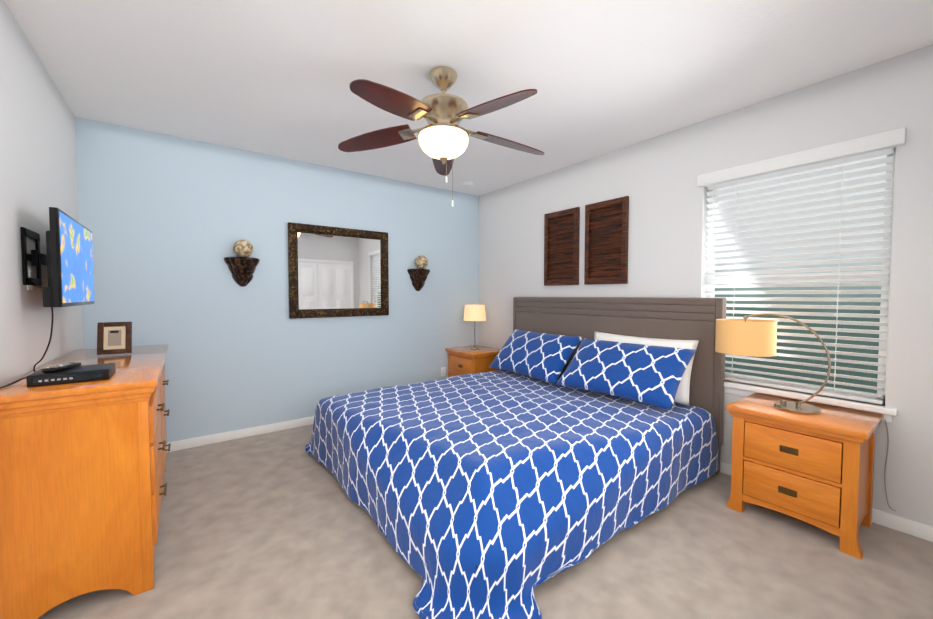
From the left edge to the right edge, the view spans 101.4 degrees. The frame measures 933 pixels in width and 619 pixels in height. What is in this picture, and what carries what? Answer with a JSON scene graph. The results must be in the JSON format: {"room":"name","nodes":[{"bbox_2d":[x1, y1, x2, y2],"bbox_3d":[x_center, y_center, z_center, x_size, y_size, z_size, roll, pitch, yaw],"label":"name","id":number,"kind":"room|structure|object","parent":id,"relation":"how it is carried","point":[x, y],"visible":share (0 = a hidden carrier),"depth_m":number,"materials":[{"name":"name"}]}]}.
{"room":"bedroom","nodes":[
{"label":"bedroom","id":0,"kind":"room"},
{"bbox_2d":[0,0,83,386],"bbox_3d":[-1.677,-0.042,1.103,0.120,2.700,4.737,-2,3,-36],"label":"wall","id":1,"kind":"structure","parent":0,"point":[38,167],"depth_m":1.97,"materials":[{"name":"grey paint"}]},
{"bbox_2d":[27,266,32,289],"bbox_3d":[-2.221,-0.159,1.943,0.008,0.120,0.080,-2,3,-36],"label":"outlet","id":2,"kind":"object","parent":1,"relation":"attached to","point":[30,275],"visible":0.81,"depth_m":1.94,"materials":[{"name":"white plastic"}]},
{"bbox_2d":[20,207,94,370],"bbox_3d":[-2.301,-0.084,2.173,0.149,0.846,0.860,-2,3,-36],"label":"tv","id":3,"kind":"object","parent":1,"relation":"attached to","point":[67,260],"visible":0.96,"depth_m":1.96,"materials":[{"name":"black"}]},
{"bbox_2d":[75,117,478,442],"bbox_3d":[-1.436,-0.157,4.152,3.900,2.700,0.120,-2,3,-36],"label":"wall","id":4,"kind":"structure","parent":0,"point":[168,221],"depth_m":3.61,"materials":[{"name":"blue paint"}]},
{"bbox_2d":[167,416,313,451],"bbox_3d":[-1.397,1.153,4.148,3.840,0.082,0.014,-2,3,-36],"label":"baseboard","id":5,"kind":"structure","parent":4,"relation":"attached to","point":[231,435],"depth_m":3.58,"materials":[{"name":"white"}]},
{"bbox_2d":[224,240,259,286],"bbox_3d":[-2.052,-0.424,3.504,0.287,0.429,0.168,-2,3,-36],"label":"sconce","id":6,"kind":"object","parent":4,"relation":"attached to","point":[242,267],"visible":1,"depth_m":3.48,"materials":[{"name":"wood"}]},
{"bbox_2d":[288,222,388,318],"bbox_3d":[-1.340,-0.399,4.114,1.070,0.955,0.038,-2,3,-36],"label":"mirror","id":7,"kind":"object","parent":4,"relation":"attached to","point":[337,272],"visible":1,"depth_m":4.08,"materials":[{"name":"clear glass"}]},
{"bbox_2d":[407,256,429,290],"bbox_3d":[-0.549,-0.436,4.617,0.287,0.429,0.168,-2,3,-36],"label":"sconce","id":8,"kind":"object","parent":4,"relation":"attached to","point":[418,277],"visible":1,"depth_m":4.59,"materials":[{"name":"wood"}]},
{"bbox_2d":[441,367,445,375],"bbox_3d":[-0.300,0.806,4.949,0.070,0.115,0.008,-2,3,-36],"label":"electrical outlet","id":9,"kind":"object","parent":4,"relation":"attached to","point":[443,371],"visible":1,"depth_m":4.95,"materials":[{"name":"white plastic"}]},
{"bbox_2d":[4,0,932,195],"bbox_3d":[-0.030,-1.487,2.269,4.220,0.100,4.737,-2,3,-36],"label":"ceiling","id":10,"kind":"structure","parent":0,"point":[278,77],"depth_m":2.23,"materials":[{"name":"white paint"}]},
{"bbox_2d":[338,66,543,205],"bbox_3d":[-0.099,-1.035,2.309,1.372,0.804,1.334,-2,3,-36],"label":"ceiling fan","id":11,"kind":"object","parent":10,"relation":"hanging from","point":[443,135],"visible":1,"depth_m":2.24,"materials":[{"name":"brown wood"}]},
{"bbox_2d":[462,182,472,186],"bbox_3d":[0.017,-1.508,4.609,0.132,0.033,0.132,-2,3,-36],"label":"smoke detector","id":12,"kind":"object","parent":10,"relation":"attached to","point":[467,184],"visible":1,"depth_m":4.57,"materials":[{"name":"white plastic"}]},
{"bbox_2d":[38,424,932,618],"bbox_3d":[-0.030,1.311,2.375,4.220,0.100,4.737,-2,3,-36],"label":"floor","id":13,"kind":"structure","parent":0,"point":[277,525],"depth_m":1.93,"materials":[{"name":"carpet"}]},
{"bbox_2d":[0,344,170,618],"bbox_3d":[-2.053,0.782,2.203,0.520,0.970,1.560,-2,3,-36],"label":"dresser","id":14,"kind":"object","parent":13,"relation":"on","point":[82,468],"visible":0.96,"depth_m":1.61,"materials":[{"name":"brown wood"}]},
{"bbox_2d":[0,377,25,388],"bbox_3d":[-1.869,0.304,1.576,0.088,0.026,0.165,-2,3,-36],"label":"cord","id":15,"kind":"object","parent":14,"relation":"on","point":[14,382],"visible":0.75,"depth_m":1.60,"materials":[{"name":"black plastic"}]},
{"bbox_2d":[26,363,115,386],"bbox_3d":[-1.760,0.290,1.715,0.250,0.048,0.202,-2,3,-36],"label":"cable box","id":16,"kind":"object","parent":14,"relation":"on","point":[88,373],"visible":1,"depth_m":1.65,"materials":[{"name":"black plastic"}]},
{"bbox_2d":[42,362,80,372],"bbox_3d":[-1.800,0.256,1.701,0.050,0.020,0.155,-1,2,-15],"label":"remote","id":17,"kind":"object","parent":16,"relation":"on","point":[60,367],"visible":1,"depth_m":1.67,"materials":[{"name":"black plastic"}]},
{"bbox_2d":[97,322,131,354],"bbox_3d":[-2.258,0.182,2.454,0.165,0.203,0.078,-1,3,-33],"label":"picture frame","id":18,"kind":"object","parent":14,"relation":"on","point":[114,337],"visible":1,"depth_m":2.44,"materials":[{"name":"brown wood"}]},
{"bbox_2d":[445,345,501,376],"bbox_3d":[0.116,0.836,4.890,0.527,0.660,0.620,-2,3,-36],"label":"nightstand","id":19,"kind":"object","parent":13,"relation":"on","point":[462,360],"visible":0.5,"depth_m":4.69,"materials":[{"name":"brown wood"}]},
{"bbox_2d":[463,305,485,348],"bbox_3d":[0.106,0.222,4.890,0.294,0.564,0.294,-2,3,-36],"label":"lamp","id":20,"kind":"object","parent":19,"relation":"on","point":[474,313],"visible":0.98,"depth_m":4.77,"materials":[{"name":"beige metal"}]},
{"bbox_2d":[305,297,726,618],"bbox_3d":[0.286,0.572,2.998,2.494,1.330,2.386,-2,3,-36],"label":"bed","id":21,"kind":"object","parent":13,"relation":"on","point":[574,431],"visible":1,"depth_m":2.39,"materials":[{"name":"blue fabric"}]},
{"bbox_2d":[489,329,582,384],"bbox_3d":[0.681,0.453,3.949,0.434,0.411,1.019,-2,3,-36],"label":"pillow","id":22,"kind":"object","parent":21,"relation":"on","point":[542,356],"depth_m":3.78,"materials":[{"name":"blue fabric"}]},
{"bbox_2d":[556,338,696,410],"bbox_3d":[1.261,0.484,3.134,0.438,0.398,1.013,-2,3,-36],"label":"pillow","id":23,"kind":"object","parent":21,"relation":"on","point":[658,374],"depth_m":2.98,"materials":[{"name":"blue fabric"}]},
{"bbox_2d":[594,331,698,405],"bbox_3d":[1.435,0.462,3.232,0.208,0.481,0.920,-2,3,-36],"label":"pillow","id":24,"kind":"object","parent":21,"relation":"on","point":[685,349],"depth_m":2.98,"materials":[{"name":"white fabric"}]},
{"bbox_2d":[726,393,883,559],"bbox_3d":[2.024,0.933,2.316,0.527,0.660,0.620,-2,3,-36],"label":"nightstand","id":25,"kind":"object","parent":13,"relation":"on","point":[817,470],"visible":1,"depth_m":2.15,"materials":[{"name":"brown wood"}]},
{"bbox_2d":[715,313,830,414],"bbox_3d":[1.907,0.310,2.410,0.324,0.575,0.581,-2,3,-36],"label":"lamp","id":26,"kind":"object","parent":25,"relation":"on","point":[745,336],"visible":1,"depth_m":2.36,"materials":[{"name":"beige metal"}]},
{"bbox_2d":[884,420,894,510],"bbox_3d":[2.441,0.898,2.199,0.015,0.513,0.059,-2,3,-36],"label":"lamp cord","id":27,"kind":"object","parent":25,"relation":"hanging from","point":[885,465],"visible":0.98,"depth_m":2.21,"materials":[{"name":"grey plastic"}]},
{"bbox_2d":[479,44,932,526],"bbox_3d":[1.569,-0.133,3.506,0.160,2.700,4.737,-2,3,-36],"label":"wall","id":28,"kind":"structure","parent":0,"point":[654,179],"depth_m":2.71,"materials":[{"name":"grey paint"}]},
{"bbox_2d":[544,207,579,285],"bbox_3d":[1.010,-0.655,4.076,0.033,0.790,0.450,-2,3,-36],"label":"artwork","id":29,"kind":"object","parent":28,"relation":"attached to","point":[561,244],"visible":1,"depth_m":4.07,"materials":[{"name":"brown wood"}]},
{"bbox_2d":[584,196,628,284],"bbox_3d":[1.328,-0.638,3.647,0.033,0.790,0.450,-2,3,-36],"label":"artwork","id":30,"kind":"object","parent":28,"relation":"attached to","point":[606,239],"visible":1,"depth_m":3.63,"materials":[{"name":"brown wood"}]},
{"bbox_2d":[706,147,897,422],"bbox_3d":[2.179,-0.192,2.625,0.185,1.655,1.100,-2,3,-36],"label":"window","id":31,"kind":"structure","parent":28,"relation":"in","point":[735,388],"depth_m":2.40,"materials":[{"name":"white"}]},
{"bbox_2d":[697,127,905,404],"bbox_3d":[2.157,-0.242,2.607,0.100,1.578,1.070,-2,3,-36],"label":"window blinds","id":32,"kind":"object","parent":31,"relation":"attached to","point":[874,145],"visible":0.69,"depth_m":2.50,"materials":[{"name":"white plastic"}]},
{"bbox_2d":[720,461,932,541],"bbox_3d":[1.499,1.177,3.504,0.014,0.082,4.497,-2,3,-36],"label":"baseboard","id":33,"kind":"structure","parent":28,"relation":"attached to","point":[907,526],"depth_m":2.18,"materials":[{"name":"white wood"}]},
{"label":"outside","id":34,"kind":"structure","parent":0,"visible":0},
{"bbox_2d":[715,155,886,393],"bbox_3d":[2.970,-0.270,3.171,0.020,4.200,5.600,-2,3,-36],"label":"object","id":35,"kind":"structure","parent":34,"point":[840,364],"depth_m":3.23,"materials":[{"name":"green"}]}
]}

